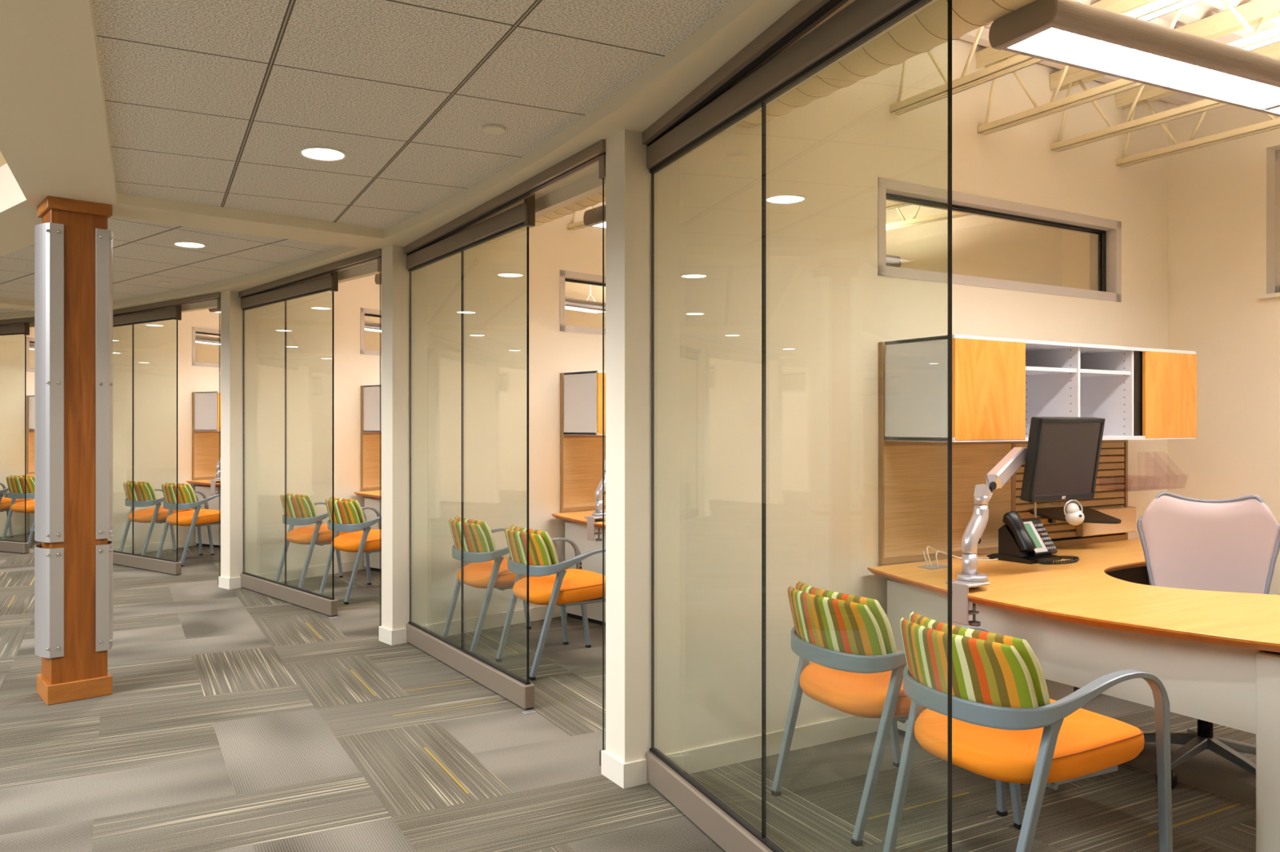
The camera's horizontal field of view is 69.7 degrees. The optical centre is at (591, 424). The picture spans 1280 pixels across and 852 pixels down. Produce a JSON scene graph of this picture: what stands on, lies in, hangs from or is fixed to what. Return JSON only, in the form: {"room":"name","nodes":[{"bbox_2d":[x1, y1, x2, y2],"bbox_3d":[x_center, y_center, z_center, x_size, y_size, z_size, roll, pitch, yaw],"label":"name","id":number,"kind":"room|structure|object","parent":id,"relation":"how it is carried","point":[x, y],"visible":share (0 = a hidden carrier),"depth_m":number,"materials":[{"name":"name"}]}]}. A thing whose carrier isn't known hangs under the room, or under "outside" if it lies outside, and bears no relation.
{"room":"office corridor","nodes":[
{"label":"office corridor","id":0,"kind":"room"},
{"bbox_2d":[0,327,34,528],"bbox_3d":[-6.977,-0.235,12.040,0.143,3.180,3.765,0,0,16],"label":"wall","id":1,"kind":"structure","parent":0,"point":[12,348],"depth_m":11.30,"materials":[{"name":"beige paint"}]},
{"bbox_2d":[0,525,30,537],"bbox_3d":[-7.003,1.310,11.947,0.169,0.090,3.598,0,0,16],"label":"baseboard","id":2,"kind":"structure","parent":1,"relation":"attached to","point":[15,531],"depth_m":11.34,"materials":[{"name":"beige paint"}]},
{"bbox_2d":[26,337,34,372],"bbox_3d":[-6.882,-0.882,12.372,0.150,0.435,1.823,0,0,16],"label":"window","id":3,"kind":"structure","parent":1,"relation":"in","point":[28,340],"depth_m":11.50,"materials":[{"name":"beige paint"}]},
{"bbox_2d":[26,395,34,474],"bbox_3d":[-6.798,0.126,12.362,0.026,0.986,1.848,0,0,16],"label":"wall panel","id":4,"kind":"object","parent":1,"relation":"attached to","point":[29,434],"visible":0.08,"depth_m":11.49,"materials":[{"name":"brown wood"}]},
{"bbox_2d":[28,395,34,431],"bbox_3d":[-6.610,-0.149,12.292,0.372,0.439,1.791,0,0,16],"label":"upper cabinet","id":5,"kind":"object","parent":4,"relation":"attached to","point":[31,398],"visible":0.06,"depth_m":11.47,"materials":[{"name":"white laminate"}]},
{"bbox_2d":[107,309,220,548],"bbox_3d":[-4.277,-0.235,10.816,0.142,3.180,3.765,0,0,27],"label":"wall","id":6,"kind":"structure","parent":0,"point":[154,343],"depth_m":9.86,"materials":[{"name":"beige paint"}]},
{"bbox_2d":[112,537,196,554],"bbox_3d":[-4.321,1.310,10.730,0.168,0.090,3.598,0,0,27],"label":"baseboard","id":7,"kind":"structure","parent":6,"relation":"attached to","point":[152,547],"depth_m":9.84,"materials":[{"name":"beige paint"}]},
{"bbox_2d":[191,326,220,367],"bbox_3d":[-4.119,-0.882,11.123,0.150,0.435,1.823,0,0,27],"label":"window","id":8,"kind":"structure","parent":6,"relation":"in","point":[194,330],"depth_m":10.41,"materials":[{"name":"beige paint"}]},
{"bbox_2d":[191,392,220,479],"bbox_3d":[-4.039,0.126,11.097,0.024,0.986,1.848,0,0,27],"label":"wall panel","id":9,"kind":"object","parent":6,"relation":"attached to","point":[206,445],"visible":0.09,"depth_m":10.41,"materials":[{"name":"brown wood"}]},
{"bbox_2d":[194,391,220,431],"bbox_3d":[-3.869,-0.149,10.992,0.372,0.439,1.791,0,0,27],"label":"upper cabinet","id":10,"kind":"object","parent":9,"relation":"attached to","point":[206,404],"visible":0.2,"depth_m":10.19,"materials":[{"name":"white laminate"}]},
{"bbox_2d":[118,299,217,315],"bbox_3d":[-3.960,-1.429,8.595,2.472,0.772,0.060,0,0,36],"label":"wall","id":11,"kind":"structure","parent":0,"point":[212,304],"depth_m":8.27,"materials":[{"name":"beige paint"}]},
{"bbox_2d":[0,217,341,300],"bbox_3d":[-3.630,-1.172,6.872,5.151,0.020,1.800,0,0,42],"label":"ceiling tiles","id":12,"kind":"structure","parent":0,"point":[144,255],"depth_m":6.37,"materials":[{"name":"white tile"}]},
{"bbox_2d":[172,241,207,248],"bbox_3d":[-2.582,-1.159,5.906,0.210,0.006,0.210,0,0,0],"label":"recessed light","id":13,"kind":"object","parent":12,"relation":"attached to","point":[180,244],"visible":1,"depth_m":5.90,"materials":[{"name":"beige paint"}]},
{"bbox_2d":[195,333,220,363],"bbox_3d":[-4.859,-0.235,13.287,3.282,3.180,0.160,0,0,16],"label":"wall","id":14,"kind":"structure","parent":0,"point":[204,353],"depth_m":13.42,"materials":[{"name":"beige paint"}]},
{"bbox_2d":[220,275,381,577],"bbox_3d":[-1.866,-0.235,9.091,0.142,3.180,3.765,0,0,38],"label":"wall","id":15,"kind":"structure","parent":0,"point":[308,318],"depth_m":8.01,"materials":[{"name":"beige paint"}]},
{"bbox_2d":[218,559,366,589],"bbox_3d":[-1.926,1.310,9.015,0.168,0.090,3.598,0,0,38],"label":"baseboard","id":16,"kind":"structure","parent":15,"relation":"attached to","point":[313,571],"depth_m":8.04,"materials":[{"name":"beige paint"}]},
{"bbox_2d":[360,307,381,355],"bbox_3d":[-1.652,-0.882,9.361,0.150,0.435,1.823,0,0,38],"label":"window","id":17,"kind":"structure","parent":15,"relation":"in","point":[364,312],"depth_m":8.64,"materials":[{"name":"beige paint"}]},
{"bbox_2d":[360,386,381,491],"bbox_3d":[-1.578,0.126,9.320,0.024,0.986,1.848,0,0,38],"label":"wall panel","id":18,"kind":"object","parent":15,"relation":"attached to","point":[370,442],"visible":0.07,"depth_m":8.66,"materials":[{"name":"brown wood"}]},
{"bbox_2d":[363,385,381,432],"bbox_3d":[-1.431,-0.149,9.184,0.372,0.439,1.791,0,0,38],"label":"upper cabinet","id":19,"kind":"object","parent":18,"relation":"attached to","point":[371,393],"visible":0.06,"depth_m":8.52,"materials":[{"name":"white laminate"}]},
{"bbox_2d":[278,262,381,288],"bbox_3d":[-1.986,-1.429,6.851,0.060,0.772,2.472,0,0,-43],"label":"wall","id":20,"kind":"structure","parent":0,"point":[370,269],"depth_m":6.46,"materials":[{"name":"beige paint"}]},
{"bbox_2d":[364,315,381,351],"bbox_3d":[-1.957,-0.235,11.628,3.282,3.180,0.161,0,0,27],"label":"wall","id":21,"kind":"structure","parent":0,"point":[371,338],"depth_m":12.00,"materials":[{"name":"beige paint"}]},
{"bbox_2d":[92,0,733,229],"bbox_3d":[-0.739,-1.172,3.041,1.793,0.020,5.151,0,0,-26],"label":"ceiling tiles","id":22,"kind":"structure","parent":0,"point":[214,103],"depth_m":3.15,"materials":[{"name":"white tile"}]},
{"bbox_2d":[297,146,348,161],"bbox_3d":[-1.147,-1.159,3.926,0.210,0.006,0.210,0,0,0],"label":"recessed light","id":23,"kind":"object","parent":22,"relation":"attached to","point":[321,153],"visible":1,"depth_m":3.92,"materials":[{"name":"beige paint"}]},
{"bbox_2d":[482,124,505,134],"bbox_3d":[-0.380,-1.156,3.588,0.090,0.012,0.090,0,0,0],"label":"ceiling speaker","id":24,"kind":"object","parent":22,"relation":"attached to","point":[494,129],"visible":1,"depth_m":3.57,"materials":[{"name":"beige paint"}]},
{"bbox_2d":[0,0,855,319],"bbox_3d":[-5.970,-1.226,5.489,24.825,0.238,9.638,0,0,42],"label":"ceiling","id":25,"kind":"structure","parent":0,"point":[55,138],"depth_m":3.56,"materials":[{"name":"beige paint"}]},
{"bbox_2d":[0,317,34,325],"bbox_3d":[-6.294,-1.083,9.752,2.474,0.047,0.066,0,0,27],"label":"door track","id":26,"kind":"object","parent":25,"relation":"attached to","point":[28,320],"visible":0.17,"depth_m":9.56,"materials":[{"name":"brown metal"}]},
{"bbox_2d":[112,292,220,315],"bbox_3d":[-4.051,-1.083,8.439,2.474,0.047,0.066,0,0,38],"label":"door track","id":27,"kind":"object","parent":25,"relation":"attached to","point":[213,296],"visible":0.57,"depth_m":8.18,"materials":[{"name":"brown metal"}]},
{"bbox_2d":[238,248,381,297],"bbox_3d":[-2.107,-1.083,6.715,0.065,0.047,2.474,0,0,-41],"label":"door track","id":28,"kind":"object","parent":25,"relation":"attached to","point":[372,255],"visible":0.82,"depth_m":6.50,"materials":[{"name":"brown metal"}]},
{"bbox_2d":[377,257,381,636],"bbox_3d":[-1.022,0.141,6.073,0.840,2.403,0.044,0,0,-40],"label":"door","id":29,"kind":"structure","parent":28,"relation":"attached to","point":[380,258],"depth_m":5.81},
{"bbox_2d":[403,139,605,255],"bbox_3d":[-0.534,-1.083,4.646,0.066,0.047,2.474,0,0,-29],"label":"door track","id":30,"kind":"object","parent":25,"relation":"attached to","point":[589,156],"visible":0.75,"depth_m":4.26,"materials":[{"name":"brown metal"}]},
{"bbox_2d":[599,154,605,765],"bbox_3d":[0.406,0.141,3.806,0.840,2.403,0.044,0,0,-29],"label":"door","id":31,"kind":"structure","parent":30,"relation":"attached to","point":[602,158],"depth_m":3.60,"materials":[{"name":"black"}]},
{"bbox_2d":[642,0,848,146],"bbox_3d":[0.608,-1.083,2.311,0.066,0.047,2.474,0,0,-18],"label":"door track","id":32,"kind":"object","parent":25,"relation":"attached to","point":[806,15],"visible":0.8,"depth_m":2.69,"materials":[{"name":"brown metal"}]},
{"bbox_2d":[381,201,605,630],"bbox_3d":[0.163,-0.235,6.930,3.765,3.180,0.143,0,0,-40],"label":"wall","id":33,"kind":"structure","parent":0,"point":[495,273],"depth_m":6.03,"materials":[{"name":"beige paint"}]},
{"bbox_2d":[378,604,567,645],"bbox_3d":[0.090,1.310,6.867,3.598,0.090,0.168,0,0,-40],"label":"baseboard","id":34,"kind":"structure","parent":33,"relation":"attached to","point":[389,637],"depth_m":6.01,"materials":[{"name":"beige paint"}]},
{"bbox_2d":[560,270,605,335],"bbox_3d":[0.426,-0.882,7.153,1.823,0.435,0.150,0,0,-40],"label":"window","id":35,"kind":"structure","parent":33,"relation":"in","point":[565,276],"depth_m":6.61,"materials":[{"name":"beige paint"}]},
{"bbox_2d":[560,373,605,512],"bbox_3d":[0.491,0.126,7.098,1.848,0.986,0.023,0,0,-40],"label":"wall panel","id":36,"kind":"object","parent":33,"relation":"attached to","point":[580,455],"visible":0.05,"depth_m":6.59,"materials":[{"name":"brown wood"}]},
{"bbox_2d":[563,370,605,435],"bbox_3d":[0.608,-0.149,6.936,1.791,0.439,0.372,0,0,-40],"label":"upper cabinet","id":37,"kind":"object","parent":36,"relation":"attached to","point":[582,390],"visible":0.16,"depth_m":6.33,"materials":[{"name":"white laminate"}]},
{"bbox_2d":[534,172,605,218],"bbox_3d":[-0.390,-1.429,4.756,0.060,0.772,2.472,0,0,-32],"label":"wall","id":38,"kind":"structure","parent":0,"point":[591,185],"depth_m":4.25,"materials":[{"name":"beige paint"}]},
{"bbox_2d":[564,281,605,328],"bbox_3d":[0.567,-0.235,9.436,3.282,3.180,0.160,0,0,38],"label":"wall","id":39,"kind":"structure","parent":0,"point":[572,290],"depth_m":9.84,"materials":[{"name":"beige paint"}]},
{"bbox_2d":[0,533,1256,851],"bbox_3d":[0.517,1.355,4.721,34.034,0.001,32.658,0,0,0],"label":"floor","id":40,"kind":"structure","parent":0,"point":[241,719],"depth_m":3.62,"materials":[{"name":"carpet"}]},
{"bbox_2d":[0,323,29,553],"bbox_3d":[-6.656,0.124,9.985,1.623,2.449,0.061,0,0,25],"label":"glass wall","id":41,"kind":"structure","parent":40,"relation":"on","point":[11,546],"depth_m":9.67,"materials":[{"name":"brown metal"}]},
{"bbox_2d":[0,483,32,537],"bbox_3d":[-6.871,0.960,10.652,0.588,0.790,0.654,0,0,24],"label":"chair","id":42,"kind":"object","parent":40,"relation":"on","point":[5,502],"visible":0.45,"depth_m":10.57,"materials":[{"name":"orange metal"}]},
{"bbox_2d":[1,475,34,545],"bbox_3d":[-6.280,0.960,10.461,0.588,0.790,0.654,0,0,24],"label":"chair","id":43,"kind":"object","parent":40,"relation":"on","point":[16,484],"visible":0.57,"depth_m":10.18,"materials":[{"name":"multicoloured fabric"}]},
{"bbox_2d":[34,195,112,705],"bbox_3d":[-2.607,0.124,4.630,0.342,2.462,0.286,0,0,-40],"label":"wood column","id":44,"kind":"structure","parent":40,"relation":"on","point":[73,241],"depth_m":4.52,"materials":[{"name":"brown wood"}]},
{"bbox_2d":[112,305,181,574],"bbox_3d":[-4.362,0.124,8.737,1.623,2.449,0.061,0,0,36],"label":"glass wall","id":45,"kind":"structure","parent":40,"relation":"on","point":[131,560],"depth_m":8.53,"materials":[{"name":"brown metal"}]},
{"bbox_2d":[119,480,202,555],"bbox_3d":[-4.442,0.960,9.433,0.588,0.790,0.654,0,0,36],"label":"chair","id":46,"kind":"object","parent":40,"relation":"on","point":[144,495],"visible":0.78,"depth_m":9.18,"materials":[{"name":"orange fabric"}]},
{"bbox_2d":[126,480,157,500],"bbox_3d":[-4.569,0.672,9.260,0.473,0.215,0.151,0,0,36],"label":"cushion","id":47,"kind":"object","parent":46,"relation":"on","point":[143,491],"depth_m":9.14,"materials":[{"name":"fabric"}]},
{"bbox_2d":[156,482,220,566],"bbox_3d":[-3.918,0.960,9.141,0.588,0.790,0.654,0,0,36],"label":"chair","id":48,"kind":"object","parent":40,"relation":"on","point":[187,500],"visible":0.86,"depth_m":8.90,"materials":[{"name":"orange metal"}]},
{"bbox_2d":[164,482,196,502],"bbox_3d":[-4.045,0.672,8.968,0.473,0.215,0.151,0,0,36],"label":"cushion","id":49,"kind":"object","parent":48,"relation":"on","point":[186,494],"depth_m":8.85,"materials":[{"name":"fabric"}]},
{"bbox_2d":[186,479,220,547],"bbox_3d":[-3.128,0.988,10.653,2.020,0.735,2.445,0,0,27],"label":"desk","id":50,"kind":"object","parent":40,"relation":"on","point":[214,504],"visible":0.18,"depth_m":10.17,"materials":[{"name":"white"}]},
{"bbox_2d":[208,457,220,494],"bbox_3d":[-3.966,0.415,10.003,0.129,0.651,0.531,0,0,13],"label":"stand","id":51,"kind":"object","parent":50,"relation":"attached to","point":[217,479],"visible":0.41,"depth_m":9.83,"materials":[{"name":"grey metal"}]},
{"bbox_2d":[240,271,337,616],"bbox_3d":[-2.353,0.124,7.068,0.061,2.449,1.623,0,0,-43],"label":"glass wall","id":52,"kind":"structure","parent":40,"relation":"on","point":[315,602],"depth_m":7.01,"materials":[{"name":"brown metal"}]},
{"bbox_2d":[275,493,371,588],"bbox_3d":[-2.282,0.960,7.754,0.654,0.790,0.588,0,0,-43],"label":"chair","id":53,"kind":"object","parent":40,"relation":"on","point":[300,508],"visible":0.67,"depth_m":7.50,"materials":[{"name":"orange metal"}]},
{"bbox_2d":[284,493,317,516],"bbox_3d":[-2.440,0.672,7.609,0.151,0.215,0.473,0,0,-43],"label":"cushion","id":54,"kind":"object","parent":53,"relation":"on","point":[297,505],"depth_m":7.46,"materials":[{"name":"fabric"}]},
{"bbox_2d":[319,497,381,604],"bbox_3d":[-1.774,0.960,7.300,0.654,0.790,0.588,0,0,-42],"label":"chair","id":55,"kind":"object","parent":40,"relation":"on","point":[348,516],"visible":0.76,"depth_m":7.04,"materials":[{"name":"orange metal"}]},
{"bbox_2d":[329,497,365,523],"bbox_3d":[-1.934,0.672,7.158,0.151,0.215,0.473,0,0,-42],"label":"cushion","id":56,"kind":"object","parent":55,"relation":"on","point":[345,510],"depth_m":7.01,"materials":[{"name":"fabric"}]},
{"bbox_2d":[354,489,381,572],"bbox_3d":[-0.771,0.988,8.707,2.020,0.735,2.445,0,0,38],"label":"desk","id":57,"kind":"object","parent":40,"relation":"on","point":[374,501],"visible":0.1,"depth_m":8.51,"materials":[{"name":"white"}]},
{"bbox_2d":[405,194,534,709],"bbox_3d":[-0.707,0.124,5.040,0.060,2.449,1.623,0,0,-31],"label":"glass wall","id":58,"kind":"structure","parent":40,"relation":"on","point":[520,691],"depth_m":4.88,"materials":[{"name":"clear glass"}]},
{"bbox_2d":[442,515,568,653],"bbox_3d":[-0.555,0.960,5.721,0.654,0.790,0.588,0,0,-31],"label":"chair","id":59,"kind":"object","parent":40,"relation":"on","point":[489,571],"visible":0.75,"depth_m":5.48,"materials":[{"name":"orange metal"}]},
{"bbox_2d":[454,515,496,551],"bbox_3d":[-0.739,0.672,5.611,0.151,0.215,0.473,0,0,-31],"label":"cushion","id":60,"kind":"object","parent":59,"relation":"on","point":[477,535],"depth_m":5.44,"materials":[{"name":"fabric"}]},
{"bbox_2d":[495,524,605,680],"bbox_3d":[-0.163,0.960,5.215,0.654,0.790,0.588,0,0,-30],"label":"chair","id":61,"kind":"object","parent":40,"relation":"on","point":[551,583],"visible":0.88,"depth_m":5.00,"materials":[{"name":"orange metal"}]},
{"bbox_2d":[510,524,559,564],"bbox_3d":[-0.349,0.672,5.107,0.151,0.215,0.473,0,0,-30],"label":"cushion","id":62,"kind":"object","parent":61,"relation":"on","point":[542,551],"depth_m":4.94,"materials":[{"name":"fabric"}]},
{"bbox_2d":[551,509,605,626],"bbox_3d":[1.163,0.988,6.341,2.445,0.735,2.020,0,0,-40],"label":"desk","id":63,"kind":"object","parent":40,"relation":"on","point":[575,530],"visible":0.19,"depth_m":6.30,"materials":[{"name":"white"}]},
{"bbox_2d":[584,460,605,541],"bbox_3d":[0.140,0.415,6.060,0.129,0.651,0.532,0,0,34],"label":"stand","id":64,"kind":"object","parent":63,"relation":"attached to","point":[597,515],"visible":0.51,"depth_m":5.92,"materials":[{"name":"grey metal"}]},
{"bbox_2d":[645,0,951,851],"bbox_3d":[0.514,0.124,2.732,0.060,2.449,1.623,0,0,-20],"label":"glass wall","id":65,"kind":"structure","parent":40,"relation":"on","point":[860,21],"depth_m":2.73,"materials":[{"name":"clear glass"}]},
{"bbox_2d":[771,580,1007,846],"bbox_3d":[1.038,0.960,3.285,0.654,0.790,0.588,0,0,-25],"label":"chair","id":66,"kind":"object","parent":40,"relation":"on","point":[856,668],"visible":0.82,"depth_m":3.08,"materials":[{"name":"orange fabric"}]},
{"bbox_2d":[795,580,897,653],"bbox_3d":[0.842,0.672,3.195,0.151,0.215,0.473,0,0,-25],"label":"cushion","id":67,"kind":"object","parent":66,"relation":"on","point":[852,624],"depth_m":3.04,"materials":[{"name":"fabric"}]},
{"bbox_2d":[883,611,1173,851],"bbox_3d":[1.261,0.960,2.727,0.654,0.790,0.588,0,0,-25],"label":"chair","id":68,"kind":"object","parent":40,"relation":"on","point":[1006,726],"visible":0.98,"depth_m":2.54,"materials":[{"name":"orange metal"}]},
{"bbox_2d":[909,611,1050,706],"bbox_3d":[1.066,0.672,2.637,0.151,0.215,0.473,0,0,-25],"label":"cushion","id":69,"kind":"object","parent":68,"relation":"on","point":[995,669],"depth_m":2.49,"materials":[{"name":"fabric"}]},
{"bbox_2d":[867,537,1279,851],"bbox_3d":[2.601,0.988,3.644,2.445,0.735,2.020,0,0,-29],"label":"desk","id":70,"kind":"object","parent":40,"relation":"on","point":[1215,655],"visible":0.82,"depth_m":3.17,"materials":[{"name":"brown wood"}]},
{"bbox_2d":[945,447,1026,626],"bbox_3d":[1.544,0.415,3.567,0.531,0.651,0.129,0,0,-44],"label":"monitor arm","id":71,"kind":"object","parent":70,"relation":"attached to","point":[969,578],"visible":0.99,"depth_m":3.49,"materials":[{"name":"grey metal"}]},
{"bbox_2d":[1020,417,1105,502],"bbox_3d":[1.906,0.137,3.735,0.412,0.338,0.131,0,0,-29],"label":"monitor","id":72,"kind":"object","parent":71,"relation":"attached to","point":[1063,454],"visible":1,"depth_m":3.68,"materials":[{"name":"black plastic"}]},
{"bbox_2d":[986,511,1079,564],"bbox_3d":[2.047,0.506,4.215,0.301,0.229,0.304,0,0,-33],"label":"desk phone","id":73,"kind":"object","parent":70,"relation":"on","point":[1027,541],"visible":1,"depth_m":4.18,"materials":[{"name":"black plastic"}]},
{"bbox_2d":[1034,499,1084,525],"bbox_3d":[2.196,0.441,4.340,0.250,0.357,0.080,0,0,45],"label":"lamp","id":74,"kind":"object","parent":70,"relation":"on","point":[1073,516],"visible":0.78,"depth_m":4.26,"materials":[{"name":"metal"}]},
{"bbox_2d":[1137,491,1279,789],"bbox_3d":[2.402,0.820,3.588,0.707,1.070,0.609,0,0,36],"label":"chair","id":75,"kind":"object","parent":40,"relation":"on","point":[1233,545],"visible":0.62,"depth_m":3.76,"materials":[{"name":"grey fabric"}]},
{"bbox_2d":[684,0,938,155],"bbox_3d":[0.770,-1.429,2.391,0.060,0.772,2.472,0,0,-20],"label":"wall","id":76,"kind":"structure","parent":0,"point":[927,5],"depth_m":2.63,"materials":[{"name":"beige paint"}]},
{"bbox_2d":[605,38,1167,763],"bbox_3d":[1.735,-0.235,4.416,3.765,3.180,0.143,0,0,-29],"label":"wall","id":77,"kind":"structure","parent":0,"point":[828,307],"depth_m":3.79,"materials":[{"name":"beige paint"}]},
{"bbox_2d":[600,686,1074,788],"bbox_3d":[1.651,1.310,4.369,3.598,0.090,0.169,0,0,-29],"label":"baseboard","id":78,"kind":"structure","parent":77,"relation":"attached to","point":[630,774],"depth_m":3.69,"materials":[{"name":"beige paint"}]},
{"bbox_2d":[737,0,1036,127],"bbox_3d":[1.229,-1.367,2.599,0.338,0.338,2.531,0,0,-29],"label":"spiral duct","id":79,"kind":"object","parent":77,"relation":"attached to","point":[927,29],"visible":0.48,"depth_m":2.94,"materials":[{"name":"beige metal"}]},
{"bbox_2d":[878,177,1121,302],"bbox_3d":[2.036,-0.882,4.584,1.823,0.435,0.150,0,0,-29],"label":"window","id":80,"kind":"structure","parent":77,"relation":"in","point":[1105,234],"depth_m":4.57,"materials":[{"name":"beige paint"}]},
{"bbox_2d":[878,342,1128,564],"bbox_3d":[2.088,0.126,4.518,1.848,0.986,0.024,0,0,-29],"label":"wall panel","id":81,"kind":"object","parent":77,"relation":"attached to","point":[913,476],"visible":0.52,"depth_m":4.27,"materials":[{"name":"brown wood"}]},
{"bbox_2d":[884,334,1196,442],"bbox_3d":[2.172,-0.149,4.336,1.791,0.439,0.372,0,0,-29],"label":"upper cabinet","id":82,"kind":"object","parent":81,"relation":"attached to","point":[998,384],"visible":0.95,"depth_m":4.06,"materials":[{"name":"white laminate"}]},
{"bbox_2d":[1025,366,1076,375],"bbox_3d":[1.959,-0.247,4.230,0.389,0.017,0.338,0,0,-29],"label":"shelf","id":83,"kind":"object","parent":82,"relation":"attached to","point":[1029,371],"depth_m":4.16,"materials":[{"name":"white laminate"}]},
{"bbox_2d":[1080,368,1130,377],"bbox_3d":[2.318,-0.247,4.430,0.401,0.017,0.338,0,0,-29],"label":"shelf","id":84,"kind":"object","parent":82,"relation":"attached to","point":[1083,372],"depth_m":4.35,"materials":[{"name":"white laminate"}]},
{"bbox_2d":[1030,506,1121,524],"bbox_3d":[2.390,0.455,4.568,0.453,0.081,0.239,0,0,-21],"label":"shelf","id":85,"kind":"object","parent":81,"relation":"attached to","point":[1091,516],"visible":0.84,"depth_m":4.54,"materials":[{"name":"black plastic"}]},
{"bbox_2d":[1075,506,1136,537],"bbox_3d":[2.714,0.506,4.831,0.470,0.133,0.041,0,0,-29],"label":"box","id":86,"kind":"object","parent":81,"relation":"attached to","point":[1127,515],"visible":0.74,"depth_m":4.83,"materials":[{"name":"beige laminate"}]},
{"bbox_2d":[1100,451,1181,491],"bbox_3d":[2.902,0.240,4.812,0.500,0.190,0.183,0,0,-29],"label":"tray","id":87,"kind":"object","parent":81,"relation":"attached to","point":[1149,487],"visible":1,"depth_m":4.79,"materials":[{"name":"clear plastic"}]},
{"bbox_2d":[1100,475,1181,491],"bbox_3d":[2.897,0.305,4.822,0.500,0.060,0.160,0,0,-29],"label":"shelf","id":88,"kind":"object","parent":87,"relation":"attached to","point":[1150,487],"depth_m":4.80,"materials":[{"name":"clear plastic"}]},
{"bbox_2d":[885,200,1089,289],"bbox_3d":[2.618,-0.235,6.796,0.160,3.180,3.282,0,0,-40],"label":"wall","id":89,"kind":"structure","parent":0,"point":[983,246],"depth_m":6.45,"materials":[{"name":"beige paint"}]},
{"bbox_2d":[957,0,1279,105],"bbox_3d":[2.244,-1.804,2.771,4.320,0.038,3.237,0,0,-29],"label":"deck","id":90,"kind":"object","parent":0,"point":[1203,9],"visible":0.04,"depth_m":4.15,"materials":[{"name":"beige paint"}]},
{"bbox_2d":[889,0,1203,115],"bbox_3d":[2.040,-1.590,2.911,0.080,0.386,2.778,0,0,-29],"label":"joist","id":91,"kind":"object","parent":90,"relation":"attached to","point":[1158,8],"visible":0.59,"depth_m":3.72,"materials":[{"name":"beige paint"}]},
{"bbox_2d":[976,0,1279,135],"bbox_3d":[2.584,-1.590,3.148,0.081,0.386,2.895,0,0,-29],"label":"joist","id":92,"kind":"object","parent":90,"relation":"attached to","point":[987,57],"visible":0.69,"depth_m":3.96,"materials":[{"name":"beige paint"}]},
{"bbox_2d":[988,0,1279,116],"bbox_3d":[2.439,-1.454,3.213,2.640,0.662,0.233,0,0,-25],"label":"pendant light","id":93,"kind":"object","parent":90,"relation":"hanging from","point":[1081,35],"visible":1,"depth_m":2.82,"materials":[{"name":"grey metal"}]},
{"bbox_2d":[1049,0,1279,151],"bbox_3d":[3.099,-1.590,3.373,0.081,0.386,3.006,0,0,-29],"label":"joist","id":94,"kind":"object","parent":90,"relation":"attached to","point":[1255,12],"visible":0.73,"depth_m":4.15,"materials":[{"name":"beige paint"}]},
{"bbox_2d":[1115,41,1279,167],"bbox_3d":[3.627,-1.590,3.576,0.082,0.386,3.167,0,0,-29],"label":"joist","id":95,"kind":"object","parent":90,"relation":"attached to","point":[1125,100],"visible":0.57,"depth_m":4.71,"materials":[{"name":"beige paint"}]},
{"bbox_2d":[1167,96,1279,595],"bbox_3d":[4.116,-0.235,3.808,0.161,3.180,3.282,0,0,-29],"label":"wall","id":96,"kind":"structure","parent":0,"point":[1221,196],"depth_m":4.92,"materials":[{"name":"beige paint"}]},
{"bbox_2d":[1257,149,1279,299],"bbox_3d":[3.997,-1.045,3.961,0.160,0.780,1.930,0,0,-29],"label":"window","id":97,"kind":"structure","parent":96,"relation":"in","point":[1277,294],"depth_m":4.79,"materials":[{"name":"beige paint"}]},
{"bbox_3d":[0.983,-1.804,5.415,4.320,0.038,3.237,0,0,-40],"label":"deck","id":98,"kind":"object","parent":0,"visible":0},
{"bbox_2d":[885,254,901,267],"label":"pendant light","id":99,"kind":"object","parent":98,"relation":"hanging from","point":[891,260],"depth_m":6.53,"materials":[{"name":"grey metal"}]},
{"bbox_2d":[885,200,972,230],"bbox_3d":[2.183,-1.590,6.473,0.081,0.386,3.167,0,0,-40],"label":"joist","id":100,"kind":"object","parent":98,"relation":"attached to","point":[939,217],"visible":0.06,"depth_m":6.35,"materials":[{"name":"beige paint"}]},
{"bbox_3d":[-5.456,-1.804,11.232,3.237,0.038,4.320,0,0,16],"label":"deck","id":101,"kind":"object","parent":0,"visible":0},
{"bbox_2d":[195,334,220,345],"bbox_3d":[-5.630,-1.454,11.683,0.233,0.662,2.640,0,0,20],"label":"pendant light","id":102,"kind":"object","parent":101,"relation":"hanging from","point":[198,339],"visible":0.15,"depth_m":12.52,"materials":[{"name":"grey metal"}]},
{"bbox_2d":[564,284,605,314],"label":"pendant light","id":103,"kind":"object","parent":101,"relation":"hanging from","point":[582,305],"depth_m":8.90,"materials":[{"name":"grey metal"}]},
{"bbox_2d":[583,204,605,228],"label":"pendant light","id":104,"kind":"object","parent":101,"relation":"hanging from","point":[593,217],"depth_m":5.13,"materials":[{"name":"grey metal"}]},
{"bbox_3d":[-0.203,-1.590,4.849,0.080,0.386,2.549,0,0,-40],"label":"joist","id":105,"kind":"object","parent":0,"visible":0},
{"bbox_2d":[482,190,605,244],"bbox_3d":[-0.035,-1.367,5.031,0.338,0.338,2.508,0,0,-33],"label":"spiral duct","id":106,"kind":"object","parent":105,"relation":"hanging from","point":[593,200],"visible":0.11,"depth_m":5.20,"materials":[{"name":"beige paint"}]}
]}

